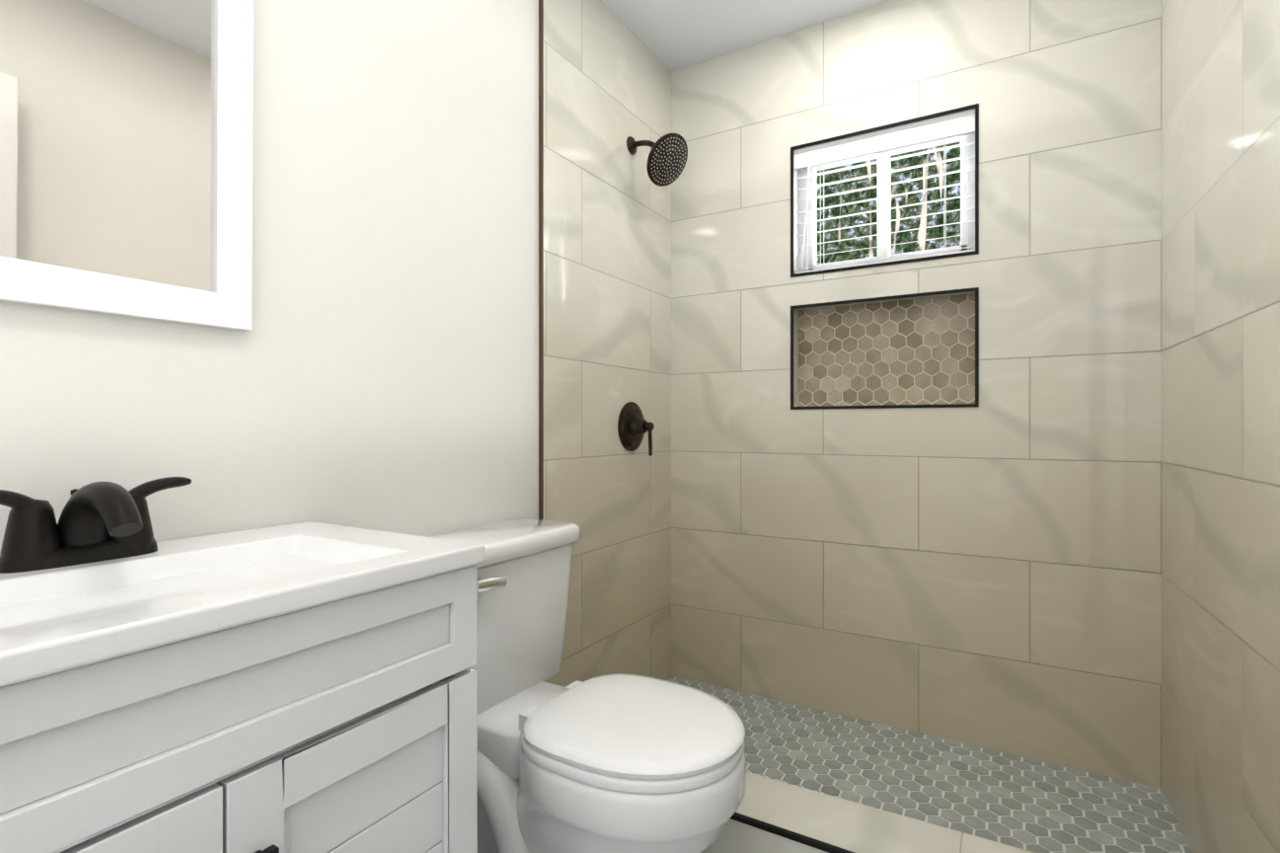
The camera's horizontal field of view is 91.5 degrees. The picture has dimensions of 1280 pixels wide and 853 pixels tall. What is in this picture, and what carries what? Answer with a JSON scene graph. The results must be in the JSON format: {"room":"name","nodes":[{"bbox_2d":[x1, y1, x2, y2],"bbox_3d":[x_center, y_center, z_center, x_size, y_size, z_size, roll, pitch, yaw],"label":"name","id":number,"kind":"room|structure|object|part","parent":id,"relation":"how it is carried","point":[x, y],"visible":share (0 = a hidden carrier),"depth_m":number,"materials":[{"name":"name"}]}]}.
{"room":"bathroom","nodes":[
{"label":"bathroom","id":0,"kind":"room"},
{"bbox_2d":[0,0,538,552],"bbox_3d":[-0.669,-0.177,1.231,0.100,2.414,3.382,0,0,31],"label":"wall","id":1,"kind":"structure","parent":0,"point":[375,367],"depth_m":1.27,"materials":[{"name":"white paint"}]},
{"bbox_2d":[0,0,253,331],"bbox_3d":[-0.849,-0.488,0.803,0.020,0.643,0.662,1,0,31],"label":"mirror","id":2,"kind":"object","parent":1,"relation":"attached to","point":[126,158],"visible":0.93,"depth_m":0.94,"materials":[{"name":"white mirror"}]},
{"bbox_2d":[538,0,543,519],"bbox_3d":[-0.281,-0.177,1.773,0.014,2.414,0.004,0,0,31],"label":"trim","id":3,"kind":"structure","parent":1,"relation":"attached to","point":[541,259],"depth_m":1.77,"materials":[{"name":"brown metal"}]},
{"bbox_2d":[543,0,671,686],"bbox_3d":[-0.082,-0.177,2.108,0.012,2.414,0.775,0,0,31],"label":"wall tiles","id":4,"kind":"structure","parent":1,"relation":"attached to","point":[607,255],"depth_m":2.05,"materials":[{"name":"beige tile"}]},
{"bbox_2d":[617,401,654,455],"bbox_3d":[0.007,0.007,2.160,0.088,0.186,0.172,0,0,31],"label":"shower valve","id":5,"kind":"object","parent":4,"relation":"attached to","point":[634,425],"visible":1,"depth_m":2.14,"materials":[{"name":"brown metal"}]},
{"bbox_2d":[626,133,687,186],"bbox_3d":[0.053,-0.918,2.125,0.202,0.188,0.172,0,0,31],"label":"shower head","id":6,"kind":"object","parent":4,"relation":"attached to","point":[667,159],"visible":1,"depth_m":2.10},
{"bbox_2d":[602,0,889,72],"bbox_3d":[0.036,-1.414,0.811,1.742,0.060,3.382,0,0,31],"label":"ceiling","id":7,"kind":"structure","parent":0,"point":[672,36],"depth_m":2.13,"materials":[{"name":"white paint"}]},
{"bbox_2d":[730,812,854,852],"bbox_3d":[0.371,0.906,1.362,1.530,0.012,0.012,0,0,31],"label":"trim","id":8,"kind":"structure","parent":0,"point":[790,835],"depth_m":1.38,"materials":[{"name":"black metal"}]},
{"bbox_2d":[671,0,1161,788],"bbox_3d":[0.837,-0.177,2.157,1.742,2.414,0.250,0,0,31],"label":"wall","id":9,"kind":"structure","parent":0,"point":[987,572],"depth_m":1.94,"materials":[{"name":"tile"}]},
{"bbox_2d":[790,287,978,409],"bbox_3d":[0.780,-0.241,2.046,0.582,0.364,0.007,0,0,31],"label":"trim","id":10,"kind":"structure","parent":9,"relation":"attached to","point":[976,290],"depth_m":2.01,"materials":[{"name":"black"}]},
{"bbox_2d":[790,103,978,277],"bbox_3d":[0.780,-0.753,2.046,0.582,0.457,0.007,0,0,31],"label":"window trim","id":11,"kind":"structure","parent":9,"relation":"in","point":[937,114],"depth_m":2.01,"materials":[{"name":"black metal"}]},
{"bbox_2d":[793,108,975,273],"bbox_3d":[0.799,-0.754,2.078,0.568,0.446,0.072,0,0,31],"label":"window blind","id":12,"kind":"object","parent":11,"relation":"attached to","point":[950,125],"visible":0.67,"depth_m":2.06,"materials":[{"name":"white plastic"}]},
{"bbox_2d":[798,293,975,406],"bbox_3d":[0.826,-0.241,2.122,0.580,0.362,0.002,0,0,31],"label":"tiles","id":13,"kind":"structure","parent":9,"relation":"attached to","point":[958,351],"depth_m":2.11,"materials":[{"name":"brown tile"}]},
{"bbox_2d":[798,133,975,271],"bbox_3d":[0.836,-0.753,2.140,0.584,0.459,0.050,0,0,31],"label":"window","id":14,"kind":"structure","parent":9,"relation":"in","point":[965,215],"depth_m":2.12,"materials":[{"name":"white plastic"}]},
{"bbox_3d":[-0.002,1.060,0.747,1.742,0.060,3.232,0,0,31],"label":"floor","id":15,"kind":"structure","parent":0,"visible":0},
{"bbox_2d":[0,476,484,852],"bbox_3d":[-0.611,0.551,0.755,0.483,0.959,0.731,0,0,31],"label":"bathroom vanity","id":16,"kind":"object","parent":15,"relation":"on","point":[306,687],"visible":1,"depth_m":0.73,"materials":[{"name":"white wood"}]},
{"bbox_2d":[0,476,191,573],"bbox_3d":[-0.703,0.126,0.813,0.177,0.109,0.251,0,0,31],"label":"faucet","id":17,"kind":"object","parent":16,"relation":"on","point":[104,527],"depth_m":0.80,"materials":[{"name":"black metal"}]},
{"bbox_3d":[-0.403,0.528,0.669,0.036,0.160,0.012,0,0,31],"label":"handle","id":18,"kind":"part","parent":16,"relation":"part of","materials":[{"name":"black metal"}]},
{"bbox_2d":[424,518,746,852],"bbox_3d":[-0.138,0.640,1.304,0.734,0.784,0.516,0,0,31],"label":"toilet","id":19,"kind":"object","parent":15,"relation":"on","point":[620,763],"visible":0.81,"depth_m":1.21,"materials":[{"name":"white ceramic"}]},
{"bbox_3d":[-0.315,0.327,1.302,0.025,0.030,0.081,0,0,31],"label":"lever","id":20,"kind":"part","parent":19,"relation":"part of","materials":[{"name":"silver metal"}]},
{"bbox_3d":[-0.367,0.460,1.440,0.198,0.330,0.490,0,0,31],"label":"tank","id":21,"kind":"part","parent":19,"relation":"part of","materials":[{"name":"white ceramic"}]},
{"bbox_3d":[-0.362,0.271,1.437,0.212,0.045,0.516,0,0,31],"label":"tank lid","id":22,"kind":"part","parent":19,"relation":"part of","materials":[{"name":"white ceramic"}]},
{"bbox_3d":[-0.009,0.586,1.227,0.431,0.047,0.370,0,0,31],"label":"seat lid","id":23,"kind":"part","parent":19,"relation":"part of","materials":[{"name":"white plastic"}]},
{"bbox_3d":[-0.005,0.599,1.225,0.419,0.020,0.372,0,0,31],"label":"seat","id":24,"kind":"part","parent":19,"relation":"part of","materials":[{"name":"white plastic"}]},
{"bbox_2d":[700,771,1034,852],"bbox_3d":[0.424,0.966,1.452,1.530,0.128,0.216,0,0,31],"label":"shower curb","id":25,"kind":"structure","parent":15,"relation":"on","point":[850,825],"depth_m":1.42,"materials":[{"name":"beige tile"}]},
{"bbox_2d":[666,675,1193,852],"bbox_3d":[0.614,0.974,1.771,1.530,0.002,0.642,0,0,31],"label":"mosaic shower floor","id":26,"kind":"structure","parent":15,"relation":"on","point":[802,765],"depth_m":1.71,"materials":[{"name":"grey tile"}]},
{"bbox_3d":[0.742,-0.177,0.392,0.100,2.414,3.382,0,0,31],"label":"wall","id":27,"kind":"structure","parent":0,"visible":0},
{"bbox_2d":[1161,0,1279,852],"bbox_3d":[1.201,-0.177,1.300,0.040,2.414,0.850,0,0,31],"label":"wall tiles","id":28,"kind":"structure","parent":27,"relation":"attached to","point":[1221,424],"depth_m":1.25,"materials":[{"name":"beige tile"}]},
{"label":"outside","id":29,"kind":"structure","parent":0,"visible":0},
{"bbox_2d":[817,141,960,264],"bbox_3d":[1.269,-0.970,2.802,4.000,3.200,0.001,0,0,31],"label":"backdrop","id":30,"kind":"structure","parent":29,"point":[904,224],"depth_m":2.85,"materials":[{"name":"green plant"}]}
]}

